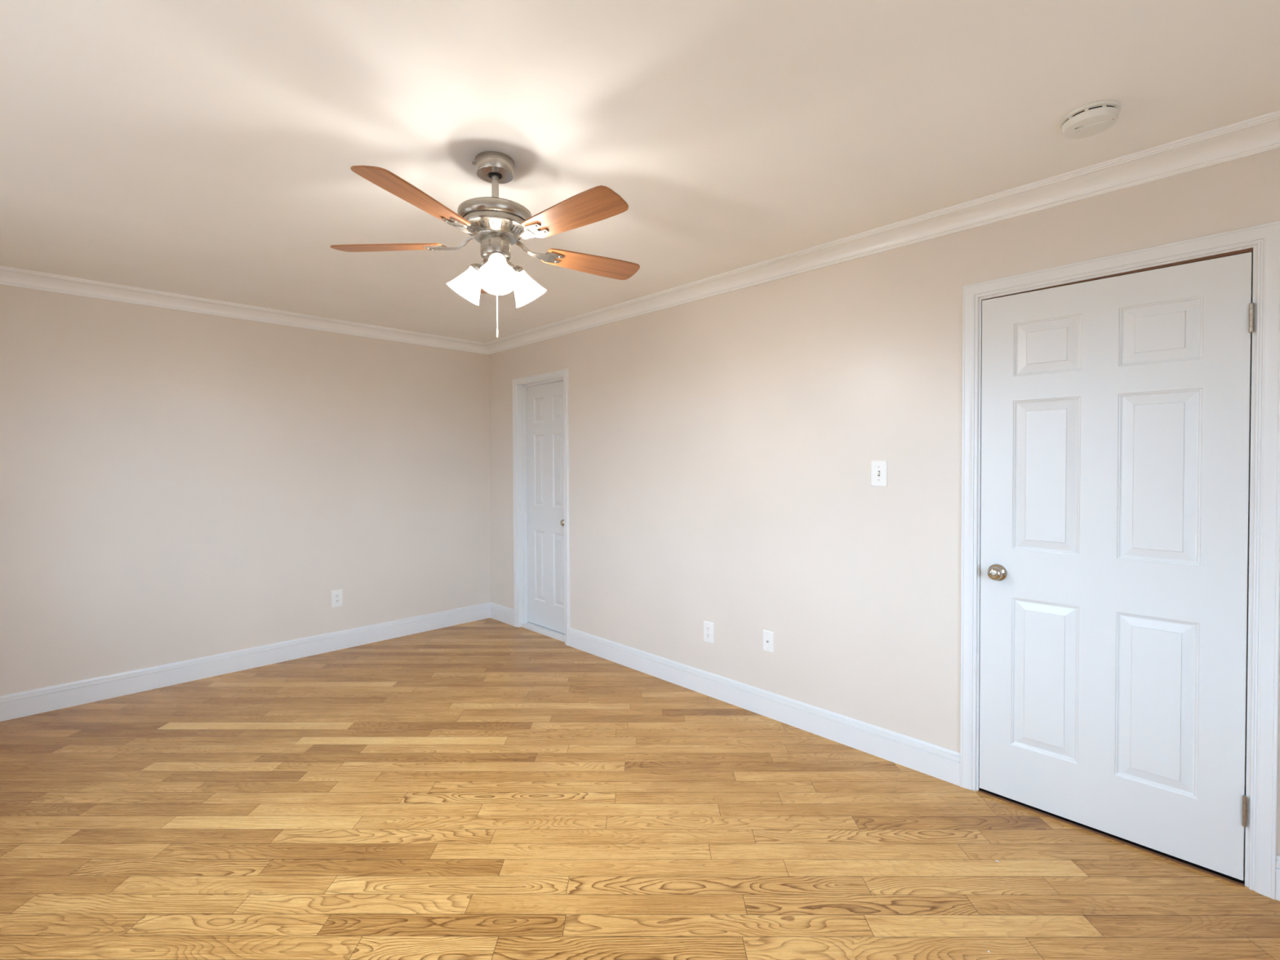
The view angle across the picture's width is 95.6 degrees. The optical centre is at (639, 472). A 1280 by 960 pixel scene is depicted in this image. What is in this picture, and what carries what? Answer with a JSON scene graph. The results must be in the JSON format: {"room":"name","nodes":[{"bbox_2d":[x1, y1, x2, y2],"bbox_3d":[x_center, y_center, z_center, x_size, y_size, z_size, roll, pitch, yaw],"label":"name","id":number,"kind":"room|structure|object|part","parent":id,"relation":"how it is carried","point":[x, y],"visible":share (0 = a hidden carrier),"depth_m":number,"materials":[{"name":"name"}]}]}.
{"room":"empty bedroom","nodes":[
{"label":"empty bedroom","id":0,"kind":"room"},
{"bbox_2d":[0,284,490,695],"bbox_3d":[-2.669,0.108,4.005,3.580,2.470,0.160,-1,1,-45],"label":"wall","id":1,"kind":"structure","parent":0,"point":[176,486],"depth_m":3.78,"materials":[{"name":"beige paint"}]},
{"bbox_2d":[0,265,488,355],"bbox_3d":[-2.525,-1.067,3.950,3.420,0.078,0.099,-1,1,-45],"label":"trim","id":2,"kind":"structure","parent":1,"relation":"attached to","point":[9,276],"depth_m":3.74,"materials":[{"name":"white paint"}]},
{"bbox_2d":[0,602,490,721],"bbox_3d":[-2.546,1.255,4.017,3.420,0.136,0.015,-1,1,-45],"label":"baseboard","id":3,"kind":"structure","parent":1,"relation":"attached to","point":[31,702],"depth_m":3.79,"materials":[{"name":"white paint"}]},
{"bbox_2d":[331,589,342,608],"bbox_3d":[-2.244,0.936,4.316,0.077,0.127,0.008,-1,1,-45],"label":"wall outlet","id":4,"kind":"object","parent":1,"relation":"attached to","point":[336,595],"visible":1,"depth_m":4.31,"materials":[{"name":"white plastic"}]},
{"bbox_2d":[0,0,1279,342],"bbox_3d":[-0.558,-1.131,1.956,3.740,0.100,6.020,-1,1,-45],"label":"ceiling","id":5,"kind":"structure","parent":0,"point":[202,148],"depth_m":1.77,"materials":[{"name":"paint"}]},
{"bbox_2d":[329,151,639,337],"bbox_3d":[-0.470,-0.777,2.014,1.104,0.611,1.087,-1,1,-45],"label":"ceiling fan","id":6,"kind":"object","parent":5,"relation":"hanging from","point":[498,224],"visible":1,"depth_m":1.94,"materials":[{"name":"brown wood"}]},
{"bbox_3d":[-0.880,-0.794,2.046,0.390,0.006,0.126,0,13,3],"label":"blade","id":7,"kind":"part","parent":6,"relation":"part of","materials":[{"name":"brown wood"}]},
{"bbox_3d":[-0.639,-0.789,1.670,0.126,0.006,0.390,13,6,21],"label":"blade","id":8,"kind":"part","parent":6,"relation":"part of","materials":[{"name":"brown wood"}]},
{"bbox_3d":[-0.618,-0.665,2.056,0.122,0.141,0.134,-1,1,-45],"label":"lamp shade","id":9,"kind":"part","parent":6,"relation":"part of","materials":[{"name":"white glass"}]},
{"bbox_2d":[470,260,483,271],"bbox_3d":[-0.571,-0.703,2.045,0.070,0.105,0.098,-1,1,-45],"label":"socket","id":10,"kind":"object","parent":6,"relation":"attached to","point":[475,266],"depth_m":2.02,"materials":[{"name":"silver metal"}]},
{"bbox_3d":[-0.597,-0.800,2.392,0.126,0.006,0.390,-13,4,-14],"label":"blade","id":11,"kind":"part","parent":6,"relation":"part of","materials":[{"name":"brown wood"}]},
{"bbox_3d":[-0.496,-0.599,2.026,0.004,0.208,0.004,-1,1,-27],"label":"pull chain","id":12,"kind":"part","parent":6,"relation":"part of","materials":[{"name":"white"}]},
{"bbox_2d":[488,251,506,276],"bbox_3d":[-0.478,-0.701,1.948,0.072,0.105,0.097,-1,1,-45],"label":"socket","id":13,"kind":"object","parent":6,"relation":"attached to","point":[495,268],"depth_m":1.92,"materials":[{"name":"glass"}]},
{"bbox_3d":[-0.470,-0.663,1.900,0.121,0.141,0.134,-1,1,-45],"label":"lamp shade","id":14,"kind":"part","parent":6,"relation":"part of","materials":[{"name":"white glass"}]},
{"bbox_2d":[507,260,524,274],"bbox_3d":[-0.438,-0.704,2.079,0.107,0.105,0.059,-1,1,-45],"label":"socket","id":15,"kind":"object","parent":6,"relation":"attached to","point":[518,269],"depth_m":2.05,"materials":[{"name":"silver metal"}]},
{"bbox_3d":[-0.397,-0.666,2.110,0.121,0.141,0.133,0,1,14],"label":"lamp shade","id":16,"kind":"part","parent":6,"relation":"part of","materials":[{"name":"white glass"}]},
{"bbox_3d":[-0.207,-0.792,1.783,0.390,0.006,0.126,1,-11,39],"label":"blade","id":17,"kind":"part","parent":6,"relation":"part of","materials":[{"name":"brown wood"}]},
{"bbox_3d":[-0.180,-0.799,2.229,0.390,0.006,0.126,-1,-11,-33],"label":"blade","id":18,"kind":"part","parent":6,"relation":"part of","materials":[{"name":"brown wood"}]},
{"bbox_2d":[1059,100,1120,138],"bbox_3d":[1.366,-1.063,1.761,0.147,0.044,0.147,0,1,37],"label":"smoke detector","id":19,"kind":"object","parent":5,"relation":"attached to","point":[1091,119],"visible":1,"depth_m":1.73,"materials":[{"name":"white plastic"}]},
{"bbox_2d":[1061,104,1119,127],"bbox_3d":[1.366,-1.071,1.761,0.139,0.007,0.136,-1,1,-45],"label":"vent","id":20,"kind":"object","parent":19,"relation":"attached to","point":[1086,110],"depth_m":1.71,"materials":[{"name":"white plastic"}]},
{"bbox_2d":[0,617,1279,959],"bbox_3d":[-0.549,1.373,1.996,3.740,0.050,6.020,-1,1,-45],"label":"floor","id":21,"kind":"structure","parent":0,"point":[489,788],"depth_m":2.12,"materials":[{"name":"brown wood"}]},
{"bbox_2d":[520,621,564,642],"bbox_3d":[-0.735,1.290,4.723,0.112,0.030,0.637,-1,1,-45],"label":"threshold","id":22,"kind":"object","parent":21,"relation":"on","point":[559,636],"visible":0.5,"depth_m":4.71,"materials":[{"name":"white paint"}]},
{"bbox_2d":[488,148,1279,855],"bbox_3d":[0.720,0.109,3.234,0.160,2.470,6.020,-1,1,-45],"label":"wall","id":23,"kind":"structure","parent":0,"point":[722,447],"depth_m":2.98,"materials":[{"name":"beige paint"}]},
{"bbox_2d":[489,602,514,626],"bbox_3d":[-1.198,1.233,5.074,0.015,0.136,0.406,-1,1,-45],"label":"baseboard","id":24,"kind":"structure","parent":23,"relation":"attached to","point":[498,612],"depth_m":5.06,"materials":[{"name":"white paint"}]},
{"bbox_2d":[512,368,569,645],"bbox_3d":[-0.752,0.261,4.694,0.148,2.089,0.741,-1,1,-45],"label":"door frame","id":25,"kind":"structure","parent":23,"relation":"attached to","point":[561,373],"depth_m":4.88,"materials":[{"name":"white paint"}]},
{"bbox_2d":[526,381,564,633],"bbox_3d":[-0.741,0.270,4.704,0.088,1.998,0.631,-1,1,-45],"label":"door","id":26,"kind":"structure","parent":23,"relation":"in","point":[544,402],"depth_m":4.74,"materials":[{"name":"white paint"}]},
{"bbox_3d":[-0.585,0.389,4.524,0.053,0.069,0.069,-1,1,-45],"label":"knob","id":27,"kind":"part","parent":26,"relation":"part of","materials":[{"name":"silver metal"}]},
{"bbox_2d":[703,620,714,644],"bbox_3d":[0.410,0.947,3.445,0.008,0.124,0.076,-1,1,-45],"label":"wall outlet","id":28,"kind":"object","parent":23,"relation":"attached to","point":[708,627],"visible":1,"depth_m":3.44,"materials":[{"name":"white plastic"}]},
{"bbox_2d":[568,627,959,786],"bbox_3d":[0.419,1.254,3.437,0.015,0.136,2.707,-1,1,-45],"label":"baseboard","id":29,"kind":"structure","parent":23,"relation":"attached to","point":[933,760],"depth_m":3.05,"materials":[{"name":"white paint"}]},
{"bbox_2d":[763,630,773,653],"bbox_3d":[0.697,0.916,3.150,0.013,0.112,0.068,-1,1,-45],"label":"cable plate","id":30,"kind":"object","parent":23,"relation":"attached to","point":[768,636],"visible":1,"depth_m":3.15,"materials":[{"name":"white plastic"}]},
{"bbox_2d":[871,460,887,486],"bbox_3d":[1.114,0.004,2.706,0.018,0.121,0.076,-1,1,-45],"label":"light switch","id":31,"kind":"object","parent":23,"relation":"attached to","point":[878,468],"visible":1,"depth_m":2.71,"materials":[{"name":"white plastic"}]},
{"bbox_2d":[484,110,1279,355],"bbox_3d":[0.624,-1.065,3.124,0.099,0.078,5.700,-1,1,-45],"label":"trim","id":32,"kind":"structure","parent":23,"relation":"attached to","point":[1260,134],"depth_m":2.37,"materials":[{"name":"white paint"}]},
{"bbox_2d":[977,788,1244,886],"bbox_3d":[1.737,1.335,2.203,0.136,0.004,0.773,-1,1,-45],"label":"door sill","id":33,"kind":"structure","parent":23,"relation":"attached to","point":[1213,873],"depth_m":2.11,"materials":[{"name":"brown wood"}]},
{"bbox_2d":[977,252,1254,880],"bbox_3d":[1.680,0.307,2.133,0.094,2.030,0.781,-1,1,-45],"label":"door","id":34,"kind":"structure","parent":23,"relation":"in","point":[1115,411],"depth_m":2.09,"materials":[{"name":"white paint"}]},
{"bbox_3d":[1.444,0.408,2.354,0.053,0.069,0.069,-1,1,-45],"label":"knob","id":35,"kind":"part","parent":34,"relation":"part of","materials":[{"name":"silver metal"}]},
{"bbox_2d":[960,220,1279,899],"bbox_3d":[1.729,0.276,2.181,0.149,2.123,0.905,-1,1,-45],"label":"door frame","id":36,"kind":"structure","parent":23,"relation":"attached to","point":[1266,557],"depth_m":1.86,"materials":[{"name":"white paint"}]},
{"bbox_2d":[1275,854,1279,901],"bbox_3d":[2.335,1.278,1.497,0.015,0.136,0.938,-1,1,-45],"label":"baseboard","id":37,"kind":"structure","parent":23,"relation":"attached to","point":[1277,857],"depth_m":1.82,"materials":[{"name":"white paint"}]}
]}

